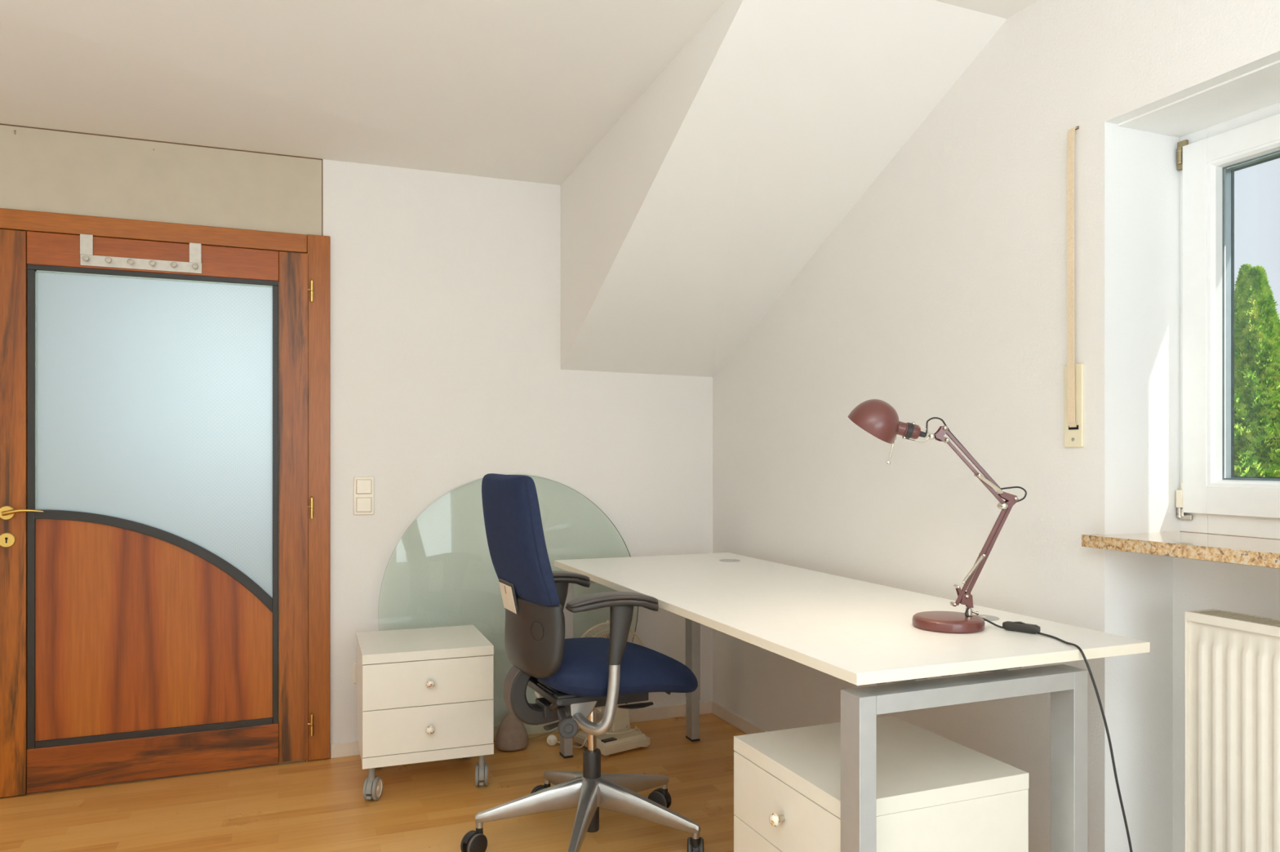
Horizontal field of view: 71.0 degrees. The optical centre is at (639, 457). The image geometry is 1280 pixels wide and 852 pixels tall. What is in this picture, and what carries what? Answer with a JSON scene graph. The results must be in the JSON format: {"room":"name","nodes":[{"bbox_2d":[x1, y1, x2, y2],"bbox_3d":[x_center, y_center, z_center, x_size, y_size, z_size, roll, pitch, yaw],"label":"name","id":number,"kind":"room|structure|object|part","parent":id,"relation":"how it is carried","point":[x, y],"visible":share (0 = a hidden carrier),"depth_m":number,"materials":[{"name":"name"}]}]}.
{"room":"home office","nodes":[
{"label":"home office","id":0,"kind":"room"},
{"bbox_2d":[0,713,746,851],"bbox_3d":[-0.841,1.325,1.871,4.840,0.250,7.700,0,0,-22],"label":"floor","id":1,"kind":"structure","parent":0,"point":[316,806],"depth_m":3.07,"materials":[{"name":"wood"}]},
{"bbox_2d":[355,625,493,800],"bbox_3d":[-0.806,0.939,3.330,0.452,0.522,0.468,0,0,-20],"label":"drawer cabinet","id":2,"kind":"object","parent":1,"relation":"on","point":[426,695],"visible":1,"depth_m":3.15,"materials":[{"name":"beige paint"}]},
{"bbox_3d":[-0.811,0.695,3.344,0.452,0.033,0.428,0,0,-20],"label":"panel","id":3,"kind":"part","parent":2,"relation":"part of","materials":[{"name":"beige paint"}]},
{"bbox_3d":[-0.740,0.951,3.151,0.450,0.157,0.018,0,0,-20],"label":"drawer","id":4,"kind":"part","parent":2,"relation":"part of","materials":[{"name":"beige paint"}]},
{"bbox_3d":[-0.740,0.791,3.151,0.450,0.157,0.018,0,0,-20],"label":"drawer","id":5,"kind":"part","parent":2,"relation":"part of","materials":[{"name":"beige paint"}]},
{"bbox_2d":[377,474,638,739],"bbox_3d":[-0.530,0.637,3.818,1.126,1.124,0.079,0,0,-22],"label":"glass tabletop","id":6,"kind":"object","parent":1,"relation":"on","point":[511,474],"visible":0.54,"depth_m":3.91,"materials":[{"name":"glass"}]},
{"bbox_2d":[494,712,528,751],"bbox_3d":[-0.529,1.125,3.698,0.137,0.149,0.126,0,0,-22],"label":"bag","id":7,"kind":"object","parent":1,"relation":"on","point":[512,735],"visible":0.86,"depth_m":3.65,"materials":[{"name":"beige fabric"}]},
{"bbox_2d":[460,473,703,851],"bbox_3d":[-0.175,0.625,2.776,0.733,1.148,0.715,0,0,-25],"label":"office chair","id":8,"kind":"object","parent":1,"relation":"on","point":[570,678],"visible":1,"depth_m":2.62,"materials":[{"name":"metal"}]},
{"bbox_2d":[481,473,559,606],"bbox_3d":[-0.372,0.236,2.670,0.140,0.372,0.448,0,0,-25],"label":"backrest cushion","id":9,"kind":"object","parent":8,"relation":"on","point":[514,532],"depth_m":2.52,"materials":[{"name":"blue fabric"}]},
{"bbox_3d":[-0.216,0.750,2.549,0.037,0.017,0.161,0,0,30],"label":"tilt lever","id":10,"kind":"part","parent":8,"relation":"part of","materials":[{"name":"black plastic"}]},
{"bbox_3d":[-0.213,0.734,2.502,0.053,0.054,0.171,0,0,-15],"label":"tension knob","id":11,"kind":"part","parent":8,"relation":"part of","materials":[{"name":"black plastic"}]},
{"bbox_3d":[-0.298,0.418,2.990,0.271,0.048,0.078,0,0,-25],"label":"armrest","id":12,"kind":"part","parent":8,"relation":"part of","materials":[{"name":"black plastic"}]},
{"bbox_3d":[-0.149,0.825,2.776,0.028,0.170,0.028,0,0,-25],"label":"gas lift rod","id":13,"kind":"part","parent":8,"relation":"part of","materials":[{"name":"silver metal"}]},
{"bbox_3d":[-0.076,0.418,2.525,0.271,0.048,0.078,0,0,-25],"label":"armrest","id":14,"kind":"part","parent":8,"relation":"part of","materials":[{"name":"black plastic"}]},
{"bbox_2d":[535,637,697,697],"bbox_3d":[-0.102,0.657,2.798,0.528,0.158,0.464,0,0,-25],"label":"seat cushion","id":15,"kind":"object","parent":8,"relation":"on","point":[583,669],"depth_m":2.61,"materials":[{"name":"blue fabric"}]},
{"bbox_3d":[-0.034,0.785,2.952,0.165,0.091,0.034,0,0,-25],"label":"height lever","id":16,"kind":"part","parent":8,"relation":"part of","materials":[{"name":"black plastic"}]},
{"bbox_3d":[0.022,1.054,2.698,0.335,0.127,0.048,0,0,25],"label":"leg","id":17,"kind":"part","parent":8,"relation":"part of","materials":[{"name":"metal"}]},
{"bbox_2d":[546,620,650,756],"bbox_3d":[-0.157,0.939,3.730,0.387,0.522,0.305,0,0,-37],"label":"desk fan","id":18,"kind":"object","parent":1,"relation":"on","point":[620,737],"visible":0.24,"depth_m":3.69,"materials":[{"name":"beige plastic"}]},
{"bbox_3d":[-0.155,1.155,3.752,0.385,0.086,0.191,0,0,2],"label":"cord","id":19,"kind":"part","parent":18,"relation":"part of","materials":[{"name":"beige plastic"}]},
{"bbox_3d":[-0.120,0.862,3.698,0.264,0.265,0.053,0,0,-37],"label":"blade","id":20,"kind":"part","parent":18,"relation":"part of","materials":[{"name":"beige plastic"}]},
{"bbox_2d":[580,620,644,712],"bbox_3d":[-0.128,0.862,3.707,0.369,0.366,0.126,0,0,-37],"label":"grille","id":21,"kind":"object","parent":18,"relation":"attached to","point":[606,636],"depth_m":3.71,"materials":[{"name":"beige plastic"}]},
{"bbox_2d":[554,552,1150,851],"bbox_3d":[0.404,0.808,2.842,0.795,0.783,2.060,0,0,-22],"label":"desk","id":22,"kind":"object","parent":1,"relation":"on","point":[857,633],"visible":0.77,"depth_m":2.03,"materials":[{"name":"laminate"}]},
{"bbox_3d":[-0.296,0.748,3.602,0.040,0.555,0.066,0,0,-22],"label":"leg","id":23,"kind":"part","parent":22,"relation":"part of","materials":[{"name":"silver metal"}]},
{"bbox_3d":[0.224,0.748,3.811,0.040,0.555,0.066,0,0,-22],"label":"leg","id":24,"kind":"part","parent":22,"relation":"part of","materials":[{"name":"silver metal"}]},
{"bbox_3d":[0.435,0.748,1.788,0.040,0.555,0.066,0,0,-22],"label":"leg","id":25,"kind":"part","parent":22,"relation":"part of","materials":[{"name":"silver metal"}]},
{"bbox_3d":[0.216,0.485,2.754,0.040,0.026,1.889,0,0,-22],"label":"rail","id":26,"kind":"part","parent":22,"relation":"part of","materials":[{"name":"metal"}]},
{"bbox_3d":[0.448,0.485,2.848,0.040,0.026,1.889,0,0,-22],"label":"rail","id":27,"kind":"part","parent":22,"relation":"part of","materials":[{"name":"metal"}]},
{"bbox_2d":[848,399,1132,851],"bbox_3d":[0.828,0.528,2.133,0.650,1.341,0.271,0,0,21],"label":"desk lamp","id":28,"kind":"object","parent":22,"relation":"on","point":[877,417],"visible":1,"depth_m":2.19,"materials":[{"name":"red metal"}]},
{"bbox_3d":[0.574,-0.087,2.211,0.124,0.110,0.126,0,0,0],"label":"lamp shade","id":29,"kind":"part","parent":28,"relation":"part of","materials":[{"name":"red paint"}]},
{"bbox_3d":[0.822,0.008,2.217,0.148,0.163,0.008,0,0,0],"label":"arm","id":30,"kind":"part","parent":28,"relation":"part of","materials":[{"name":"red paint"}]},
{"bbox_3d":[0.827,0.039,2.209,0.148,0.163,0.008,0,0,0],"label":"arm","id":31,"kind":"part","parent":28,"relation":"part of","materials":[{"name":"red paint"}]},
{"bbox_3d":[0.842,0.239,2.209,0.133,0.254,0.008,0,0,0],"label":"arm","id":32,"kind":"part","parent":28,"relation":"part of","materials":[{"name":"red paint"}]},
{"bbox_3d":[0.865,0.222,2.217,0.126,0.246,0.008,0,0,0],"label":"arm","id":33,"kind":"part","parent":28,"relation":"part of","materials":[{"name":"red paint"}]},
{"bbox_3d":[0.908,0.106,2.213,0.046,0.044,0.020,0,0,0],"label":"elbow plate","id":34,"kind":"part","parent":28,"relation":"part of","materials":[{"name":"red paint"}]},
{"bbox_2d":[1002,621,1039,634],"bbox_3d":[0.914,0.409,2.151,0.022,0.021,0.085,0,0,-45],"label":"switch","id":35,"kind":"object","parent":28,"relation":"attached to","point":[1021,627],"depth_m":2.14,"materials":[{"name":"black plastic"}]},
{"bbox_3d":[0.913,0.550,2.077,0.433,1.298,0.304,0,0,0],"label":"power cord","id":36,"kind":"part","parent":28,"relation":"part of","materials":[{"name":"black plastic"}]},
{"bbox_3d":[0.955,0.748,1.998,0.040,0.555,0.066,0,0,-22],"label":"leg","id":37,"kind":"part","parent":22,"relation":"part of","materials":[{"name":"silver metal"}]},
{"bbox_2d":[733,715,1028,851],"bbox_3d":[0.536,0.953,2.127,0.522,0.495,0.482,0,0,-22],"label":"base cabinet","id":38,"kind":"object","parent":1,"relation":"on","point":[935,793],"visible":0.89,"depth_m":1.99,"materials":[{"name":"beige paint"}]},
{"bbox_3d":[0.334,0.983,2.045,0.018,0.157,0.480,0,0,-22],"label":"drawer","id":39,"kind":"part","parent":38,"relation":"part of","materials":[{"name":"beige paint"}]},
{"bbox_3d":[0.319,0.823,2.039,0.014,0.018,0.018,0,0,-22],"label":"knob","id":40,"kind":"part","parent":38,"relation":"part of","materials":[{"name":"silver metal"}]},
{"bbox_3d":[0.334,0.823,2.045,0.018,0.159,0.480,0,0,-22],"label":"drawer","id":41,"kind":"part","parent":38,"relation":"part of","materials":[{"name":"beige paint"}]},
{"bbox_2d":[322,159,712,758],"bbox_3d":[-1.513,-0.050,3.540,4.840,2.500,0.140,0,0,-22],"label":"wall","id":42,"kind":"structure","parent":0,"point":[446,375],"depth_m":3.78,"materials":[{"name":"paint"}]},
{"bbox_2d":[0,228,313,798],"bbox_3d":[-1.781,0.198,3.321,1.076,1.996,0.098,0,0,-22],"label":"door","id":43,"kind":"structure","parent":42,"relation":"in","point":[154,506],"depth_m":3.33,"materials":[{"name":"brown wood"}]},
{"bbox_3d":[-2.222,0.292,3.147,0.052,0.052,0.006,0,0,-22],"label":"keyhole plate","id":44,"kind":"part","parent":43,"relation":"part of","materials":[{"name":"gold metal"}]},
{"bbox_3d":[-2.170,0.196,3.142,0.144,0.051,0.056,0,0,-22],"label":"handle","id":45,"kind":"part","parent":43,"relation":"part of","materials":[{"name":"gold metal"}]},
{"bbox_2d":[80,234,201,273],"bbox_3d":[-1.828,-0.747,3.292,0.395,0.112,0.032,0,0,-22],"label":"coat hook rack","id":46,"kind":"object","parent":43,"relation":"hanging from","point":[86,257],"visible":1,"depth_m":3.30,"materials":[{"name":"metal"}]},
{"bbox_3d":[-1.832,-0.711,3.304,0.394,0.039,0.003,0,0,-22],"label":"hook rail","id":47,"kind":"part","parent":46,"relation":"part of","materials":[{"name":"metal"}]},
{"bbox_3d":[-1.794,-0.742,3.347,0.828,0.116,0.041,0,0,-22],"label":"rail","id":48,"kind":"part","parent":43,"relation":"part of","materials":[{"name":"brown wood"}]},
{"bbox_3d":[-1.794,1.113,3.347,0.828,0.155,0.041,0,0,-22],"label":"rail","id":49,"kind":"part","parent":43,"relation":"part of","materials":[{"name":"brown wood"}]},
{"bbox_3d":[-1.793,0.617,3.349,0.784,0.793,0.016,0,0,-22],"label":"panel","id":50,"kind":"part","parent":43,"relation":"part of","materials":[{"name":"brown wood"}]},
{"bbox_3d":[-1.793,-0.058,3.347,0.782,1.217,0.004,0,0,-22],"label":"glass pane","id":51,"kind":"part","parent":43,"relation":"part of","materials":[{"name":"white glass"}]},
{"bbox_2d":[0,123,322,235],"bbox_3d":[-1.940,-1.022,3.292,1.464,0.325,0.008,0,0,-22],"label":"board","id":52,"kind":"object","parent":42,"relation":"attached to","point":[44,170],"visible":1,"depth_m":3.35,"materials":[{"name":"wood"}]},
{"bbox_2d":[0,208,330,762],"bbox_3d":[-1.819,0.162,3.384,1.226,2.076,0.120,0,0,-22],"label":"door frame","id":53,"kind":"structure","parent":42,"relation":"attached to","point":[317,247],"depth_m":3.54,"materials":[{"name":"brown wood"}]},
{"bbox_2d":[353,476,373,515],"bbox_3d":[-1.113,0.157,3.617,0.080,0.155,0.016,0,0,-22],"label":"light switch","id":54,"kind":"object","parent":42,"relation":"attached to","point":[363,486],"visible":1,"depth_m":3.61,"materials":[{"name":"beige plastic"}]},
{"bbox_2d":[330,701,712,758],"bbox_3d":[-0.444,1.172,3.890,1.699,0.056,0.011,0,0,-22],"label":"baseboard","id":55,"kind":"structure","parent":42,"relation":"attached to","point":[348,748],"depth_m":4.05,"materials":[{"name":"paint"}]},
{"bbox_2d":[0,0,1037,377],"bbox_3d":[-0.809,-0.887,1.792,4.840,1.025,7.529,0,0,-22],"label":"ceiling","id":56,"kind":"structure","parent":0,"point":[700,153],"depth_m":2.88,"materials":[{"name":"paint"}]},
{"bbox_2d":[712,0,1279,851],"bbox_3d":[1.566,-0.050,1.774,0.448,2.500,5.719,0,0,-22],"label":"wall","id":57,"kind":"structure","parent":0,"point":[941,292],"depth_m":2.46,"materials":[{"name":"paint"}]},
{"bbox_2d":[711,701,768,734],"bbox_3d":[0.742,1.172,3.206,0.011,0.056,2.143,0,0,-22],"label":"baseboard","id":58,"kind":"structure","parent":57,"relation":"attached to","point":[736,721],"depth_m":3.98,"materials":[{"name":"paint"}]},
{"bbox_2d":[1064,125,1084,447],"bbox_3d":[1.107,-0.434,2.294,0.018,0.819,0.056,0,0,-22],"label":"strap","id":59,"kind":"object","parent":57,"relation":"attached to","point":[1073,373],"visible":1,"depth_m":2.29,"materials":[{"name":"beige fabric"}]},
{"bbox_3d":[1.110,-0.131,2.296,0.008,0.212,0.056,0,0,-22],"label":"winder plate","id":60,"kind":"part","parent":59,"relation":"part of","materials":[{"name":"beige plastic"}]},
{"bbox_2d":[1081,59,1279,568],"bbox_3d":[1.470,-0.303,1.834,0.412,1.051,1.003,0,0,-22],"label":"window","id":61,"kind":"structure","parent":57,"relation":"in","point":[1225,517],"depth_m":2.22,"materials":[{"name":"white plastic"}]},
{"bbox_3d":[1.428,0.207,1.817,0.322,0.030,1.003,0,0,-22],"label":"sill","id":62,"kind":"part","parent":61,"relation":"part of","materials":[{"name":"stone"}]},
{"bbox_3d":[1.608,-0.318,1.875,0.075,1.020,0.975,0,0,-22],"label":"frame","id":63,"kind":"part","parent":61,"relation":"part of","materials":[{"name":"white plastic"}]},
{"bbox_3d":[1.594,-0.326,1.869,0.076,0.935,0.938,0,0,-22],"label":"sash","id":64,"kind":"part","parent":61,"relation":"part of","materials":[{"name":"white plastic"}]},
{"bbox_2d":[1184,608,1279,851],"bbox_3d":[1.483,0.708,1.755,0.197,0.705,0.746,0,0,-22],"label":"radiator","id":65,"kind":"object","parent":57,"relation":"attached to","point":[1232,660],"visible":1,"depth_m":1.97,"materials":[{"name":"metal"}]},
{"bbox_2d":[1186,608,1279,637],"bbox_3d":[1.436,0.365,1.736,0.095,0.020,0.738,0,0,-22],"label":"grille","id":66,"kind":"object","parent":65,"relation":"attached to","point":[1245,625],"depth_m":1.98,"materials":[{"name":"metal"}]},
{"label":"outside","id":67,"kind":"structure","parent":0,"visible":0},
{"label":"ground","id":68,"kind":"structure","parent":67,"visible":0},
{"bbox_2d":[1234,262,1252,317],"bbox_3d":[5.896,1.068,8.566,1.999,5.863,2.139,0,0,6],"label":"conifer tree","id":69,"kind":"object","parent":68,"relation":"on","point":[1241,279],"visible":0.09,"depth_m":8.56,"materials":[{"name":"green plant"}]},
{"bbox_2d":[1234,265,1279,477],"bbox_3d":[4.761,1.258,6.900,2.040,5.484,1.765,0,0,-22],"label":"conifer tree","id":70,"kind":"object","parent":68,"relation":"on","point":[1256,321],"visible":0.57,"depth_m":6.72,"materials":[{"name":"green plant"}]}
]}

